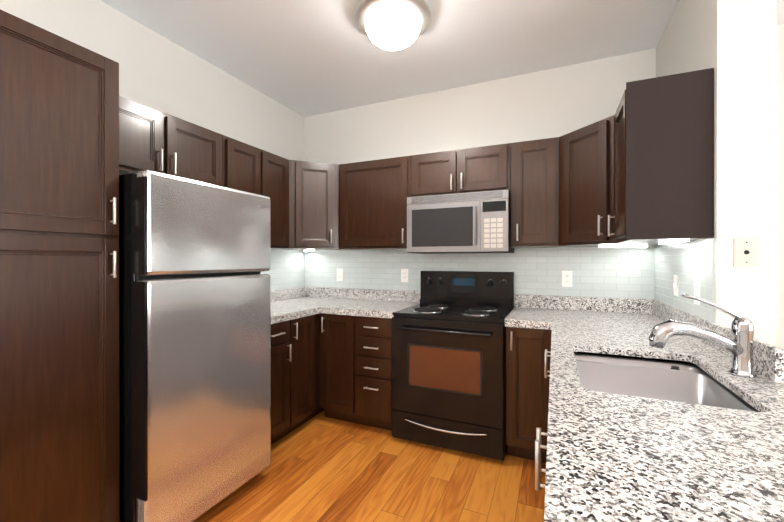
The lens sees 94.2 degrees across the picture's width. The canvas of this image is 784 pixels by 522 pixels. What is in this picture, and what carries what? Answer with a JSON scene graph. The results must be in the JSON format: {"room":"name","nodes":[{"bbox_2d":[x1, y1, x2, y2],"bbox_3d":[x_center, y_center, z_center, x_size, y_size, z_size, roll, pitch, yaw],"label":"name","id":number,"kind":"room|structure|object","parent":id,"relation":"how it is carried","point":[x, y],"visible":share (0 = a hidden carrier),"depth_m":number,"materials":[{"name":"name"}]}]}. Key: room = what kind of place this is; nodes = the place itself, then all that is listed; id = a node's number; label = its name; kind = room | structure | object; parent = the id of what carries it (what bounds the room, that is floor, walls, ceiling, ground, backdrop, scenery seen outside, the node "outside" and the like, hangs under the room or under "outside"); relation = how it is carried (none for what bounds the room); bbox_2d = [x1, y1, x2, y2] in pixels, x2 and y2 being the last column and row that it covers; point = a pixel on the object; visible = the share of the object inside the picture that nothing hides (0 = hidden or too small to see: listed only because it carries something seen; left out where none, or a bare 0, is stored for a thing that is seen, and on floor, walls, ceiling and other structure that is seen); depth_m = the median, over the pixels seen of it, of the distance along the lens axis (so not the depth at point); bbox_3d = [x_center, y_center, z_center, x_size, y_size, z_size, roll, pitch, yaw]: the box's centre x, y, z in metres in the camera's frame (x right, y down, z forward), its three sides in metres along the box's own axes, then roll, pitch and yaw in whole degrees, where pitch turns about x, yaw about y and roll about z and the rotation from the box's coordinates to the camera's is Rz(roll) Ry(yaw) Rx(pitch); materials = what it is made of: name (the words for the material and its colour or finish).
{"room":"kitchen","nodes":[
{"label":"kitchen","id":0,"kind":"room"},
{"bbox_2d":[0,0,303,289],"bbox_3d":[-2.062,-0.091,1.238,0.100,2.750,5.500,0,0,24],"label":"wall","id":1,"kind":"structure","parent":0,"point":[159,72],"depth_m":2.42,"materials":[{"name":"grey paint"}]},
{"bbox_2d":[119,96,221,185],"bbox_3d":[-1.414,-0.656,2.119,0.361,0.378,0.812,0,0,24],"label":"upper cabinet","id":2,"kind":"object","parent":1,"relation":"attached to","point":[150,138],"visible":0.56,"depth_m":2.07,"materials":[{"name":"brown wood"}]},
{"bbox_2d":[222,135,288,248],"bbox_3d":[-1.113,-0.475,2.795,0.361,0.743,0.663,0,0,24],"label":"upper cabinet","id":3,"kind":"object","parent":1,"relation":"attached to","point":[249,168],"visible":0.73,"depth_m":2.75,"materials":[{"name":"brown wood"}]},
{"bbox_2d":[261,249,304,289],"bbox_3d":[-1.159,0.080,3.135,0.006,0.368,1.300,0,0,24],"label":"wall tile","id":4,"kind":"structure","parent":1,"relation":"attached to","point":[286,270],"depth_m":3.48,"materials":[{"name":"white tile"}]},
{"bbox_2d":[193,410,545,521],"bbox_3d":[0.724,1.337,0.000,6.200,0.100,5.700,0,0,24],"label":"floor","id":5,"kind":"structure","parent":0,"point":[321,468],"depth_m":2.09,"materials":[{"name":"brown wood"}]},
{"bbox_2d":[0,9,119,521],"bbox_3d":[-1.524,0.220,1.471,0.689,2.128,0.455,0,0,24],"label":"pantry cabinet","id":6,"kind":"object","parent":5,"relation":"on","point":[59,304],"visible":1,"depth_m":1.36,"materials":[{"name":"brown wood"}]},
{"bbox_2d":[119,170,270,521],"bbox_3d":[-1.214,0.448,1.984,0.782,1.670,0.740,0,0,24],"label":"refrigerator","id":7,"kind":"object","parent":5,"relation":"on","point":[195,347],"visible":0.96,"depth_m":1.68,"materials":[{"name":"silver metal"}]},
{"bbox_2d":[271,314,318,444],"bbox_3d":[-1.013,0.845,2.690,0.633,0.872,0.602,0,0,24],"label":"base cabinet","id":8,"kind":"object","parent":5,"relation":"on","point":[294,374],"depth_m":2.62,"materials":[{"name":"brown wood"}]},
{"bbox_2d":[271,287,420,323],"bbox_3d":[-0.575,0.340,2.875,1.281,0.150,1.298,0,0,24],"label":"countertop","id":9,"kind":"structure","parent":8,"relation":"on","point":[291,303],"depth_m":3.21,"materials":[{"name":"stone"}]},
{"bbox_2d":[319,313,392,430],"bbox_3d":[-0.168,0.845,3.039,0.671,0.872,0.668,0,0,24],"label":"base cabinet","id":10,"kind":"object","parent":5,"relation":"on","point":[355,369],"visible":0.77,"depth_m":2.77,"materials":[{"name":"brown wood"}]},
{"bbox_2d":[392,271,513,460],"bbox_3d":[0.471,0.684,2.705,0.764,1.195,0.742,0,0,24],"label":"range","id":11,"kind":"object","parent":5,"relation":"on","point":[448,358],"visible":1,"depth_m":2.44,"materials":[{"name":"black metal"}]},
{"bbox_2d":[505,327,551,462],"bbox_3d":[0.976,0.846,2.531,0.297,0.872,0.664,0,0,24],"label":"base cabinet","id":12,"kind":"object","parent":5,"relation":"on","point":[526,397],"visible":0.65,"depth_m":2.28,"materials":[{"name":"brown wood"}]},
{"bbox_2d":[539,371,549,490],"bbox_3d":[0.686,0.849,0.792,0.631,0.872,1.054,0,0,24],"label":"base cabinet","id":13,"kind":"object","parent":5,"relation":"on","point":[545,434],"depth_m":0.89,"materials":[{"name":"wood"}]},
{"bbox_2d":[505,294,783,521],"bbox_3d":[0.783,0.344,1.093,1.115,0.150,3.448,0,0,24],"label":"countertop","id":14,"kind":"structure","parent":13,"relation":"on","point":[611,457],"depth_m":0.79,"materials":[{"name":"stone"}]},
{"bbox_2d":[574,353,758,411],"bbox_3d":[0.862,0.507,1.240,0.480,0.197,0.660,0,0,24],"label":"sink","id":15,"kind":"object","parent":14,"relation":"in","point":[674,381],"visible":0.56,"depth_m":1.40,"materials":[{"name":"silver metal"}]},
{"bbox_2d":[649,294,756,377],"bbox_3d":[1.003,0.239,1.184,0.336,0.262,0.068,0,0,1],"label":"faucet","id":16,"kind":"object","parent":14,"relation":"on","point":[739,345],"visible":1,"depth_m":1.16,"materials":[{"name":"silver metal"}]},
{"bbox_2d":[547,351,696,365],"bbox_3d":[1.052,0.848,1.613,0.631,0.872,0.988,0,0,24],"label":"base cabinet","id":17,"kind":"object","parent":5,"relation":"on","point":[677,361],"depth_m":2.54,"materials":[{"name":"brown wood"}]},
{"bbox_2d":[100,0,783,116],"bbox_3d":[0.724,-1.513,-0.006,6.200,0.100,5.700,0,0,24],"label":"ceiling","id":18,"kind":"structure","parent":0,"point":[305,58],"depth_m":2.44,"materials":[{"name":"white paint"}]},
{"bbox_2d":[355,0,430,49],"bbox_3d":[0.006,-1.375,2.147,0.450,0.184,0.450,0,0,24],"label":"ceiling light","id":19,"kind":"object","parent":18,"relation":"attached to","point":[393,24],"visible":1,"depth_m":2.05,"materials":[{"name":"white glass"}]},
{"bbox_2d":[304,23,783,349],"bbox_3d":[1.864,-0.093,2.554,6.200,2.750,0.100,0,0,24],"label":"wall","id":20,"kind":"structure","parent":0,"point":[554,102],"depth_m":2.94,"materials":[{"name":"grey paint"}]},
{"bbox_2d":[275,160,347,250],"bbox_3d":[-0.742,-0.476,3.325,0.608,0.743,0.608,0,0,24],"label":"upper cabinet","id":21,"kind":"object","parent":20,"relation":"attached to","point":[314,205],"visible":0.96,"depth_m":3.11,"materials":[{"name":"brown wood"}]},
{"bbox_2d":[339,156,410,249],"bbox_3d":[-0.106,-0.476,3.177,0.672,0.743,0.362,0,0,24],"label":"upper cabinet","id":22,"kind":"object","parent":20,"relation":"attached to","point":[374,195],"visible":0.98,"depth_m":3.05,"materials":[{"name":"brown wood"}]},
{"bbox_2d":[411,143,510,196],"bbox_3d":[0.552,-0.676,2.883,0.764,0.343,0.362,0,0,24],"label":"upper cabinet","id":23,"kind":"object","parent":20,"relation":"attached to","point":[479,169],"visible":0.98,"depth_m":2.73,"materials":[{"name":"brown wood"}]},
{"bbox_2d":[407,190,513,253],"bbox_3d":[0.535,-0.281,2.848,0.762,0.435,0.429,0,0,24],"label":"microwave","id":24,"kind":"object","parent":23,"relation":"attached to","point":[475,222],"visible":0.98,"depth_m":2.66,"materials":[{"name":"silver metal"}]},
{"bbox_2d":[305,246,654,298],"bbox_3d":[0.461,0.080,3.122,2.963,0.368,0.006,0,0,24],"label":"wall tile","id":25,"kind":"structure","parent":20,"relation":"attached to","point":[615,272],"depth_m":2.86,"materials":[{"name":"white tile"}]},
{"bbox_2d":[337,269,342,280],"bbox_3d":[-0.508,0.135,3.546,0.070,0.120,0.008,0,0,24],"label":"electrical outlet","id":26,"kind":"object","parent":25,"relation":"attached to","point":[339,274],"visible":1,"depth_m":3.54,"materials":[{"name":"white plastic"}]},
{"bbox_2d":[401,269,407,281],"bbox_3d":[0.113,0.130,3.269,0.070,0.120,0.008,0,0,24],"label":"electrical outlet","id":27,"kind":"object","parent":25,"relation":"attached to","point":[404,275],"visible":1,"depth_m":3.27,"materials":[{"name":"white plastic"}]},
{"bbox_2d":[562,271,571,286],"bbox_3d":[1.314,0.133,2.734,0.070,0.120,0.008,0,0,24],"label":"electrical outlet","id":28,"kind":"object","parent":25,"relation":"attached to","point":[566,278],"visible":1,"depth_m":2.73,"materials":[{"name":"white plastic"}]},
{"bbox_2d":[511,137,558,247],"bbox_3d":[1.046,-0.475,2.663,0.314,0.743,0.362,0,0,24],"label":"upper cabinet","id":29,"kind":"object","parent":20,"relation":"attached to","point":[534,193],"visible":1,"depth_m":2.54,"materials":[{"name":"brown wood"}]},
{"bbox_2d":[559,115,665,246],"bbox_3d":[1.418,-0.474,2.363,0.608,0.743,0.608,0,0,24],"label":"upper cabinet","id":30,"kind":"object","parent":20,"relation":"attached to","point":[586,181],"visible":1,"depth_m":2.26,"materials":[{"name":"brown wood"}]},
{"bbox_2d":[599,245,646,247],"bbox_3d":[1.531,-0.097,2.407,0.400,0.011,0.040,0,0,-21],"label":"under-cabinet light","id":31,"kind":"object","parent":30,"relation":"attached to","point":[622,246],"visible":0.93,"depth_m":2.38,"materials":[{"name":"white plastic"}]},
{"bbox_2d":[656,0,776,345],"bbox_3d":[1.697,-0.092,2.005,0.190,2.750,1.040,0,0,24],"label":"wall","id":32,"kind":"structure","parent":0,"point":[732,43],"depth_m":1.54,"materials":[{"name":"grey paint"}]},
{"bbox_2d":[608,68,713,242],"bbox_3d":[1.324,-0.473,1.849,0.361,0.743,0.404,0,0,24],"label":"upper cabinet","id":33,"kind":"object","parent":32,"relation":"attached to","point":[663,158],"visible":1,"depth_m":1.66,"materials":[{"name":"brown wood"}]},
{"bbox_2d":[659,239,689,243],"bbox_3d":[1.399,-0.095,1.815,0.040,0.011,0.350,0,0,24],"label":"under-cabinet light","id":34,"kind":"object","parent":33,"relation":"attached to","point":[675,241],"visible":0.93,"depth_m":1.75,"materials":[{"name":"white plastic"}]},
{"bbox_2d":[655,238,713,321],"bbox_3d":[1.612,0.082,2.056,0.006,0.368,1.014,0,0,24],"label":"wall tile","id":35,"kind":"structure","parent":32,"relation":"attached to","point":[688,262],"depth_m":1.91,"materials":[{"name":"white tile"}]},
{"bbox_2d":[673,274,677,295],"bbox_3d":[1.606,0.138,2.068,0.014,0.120,0.070,0,0,24],"label":"electrical outlet","id":36,"kind":"object","parent":35,"relation":"attached to","point":[675,284],"visible":0.98,"depth_m":2.06,"materials":[{"name":"white plastic"}]},
{"bbox_2d":[694,279,699,304],"bbox_3d":[1.472,0.148,1.761,0.008,0.120,0.070,0,0,24],"label":"electrical outlet","id":37,"kind":"object","parent":35,"relation":"attached to","point":[697,287],"visible":0.88,"depth_m":1.75,"materials":[{"name":"white plastic"}]},
{"bbox_2d":[734,238,758,266],"bbox_3d":[1.484,-0.036,1.526,0.080,0.120,0.008,0,0,24],"label":"jack","id":38,"kind":"object","parent":32,"relation":"attached to","point":[746,252],"visible":1,"depth_m":1.52,"materials":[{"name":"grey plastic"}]}
]}

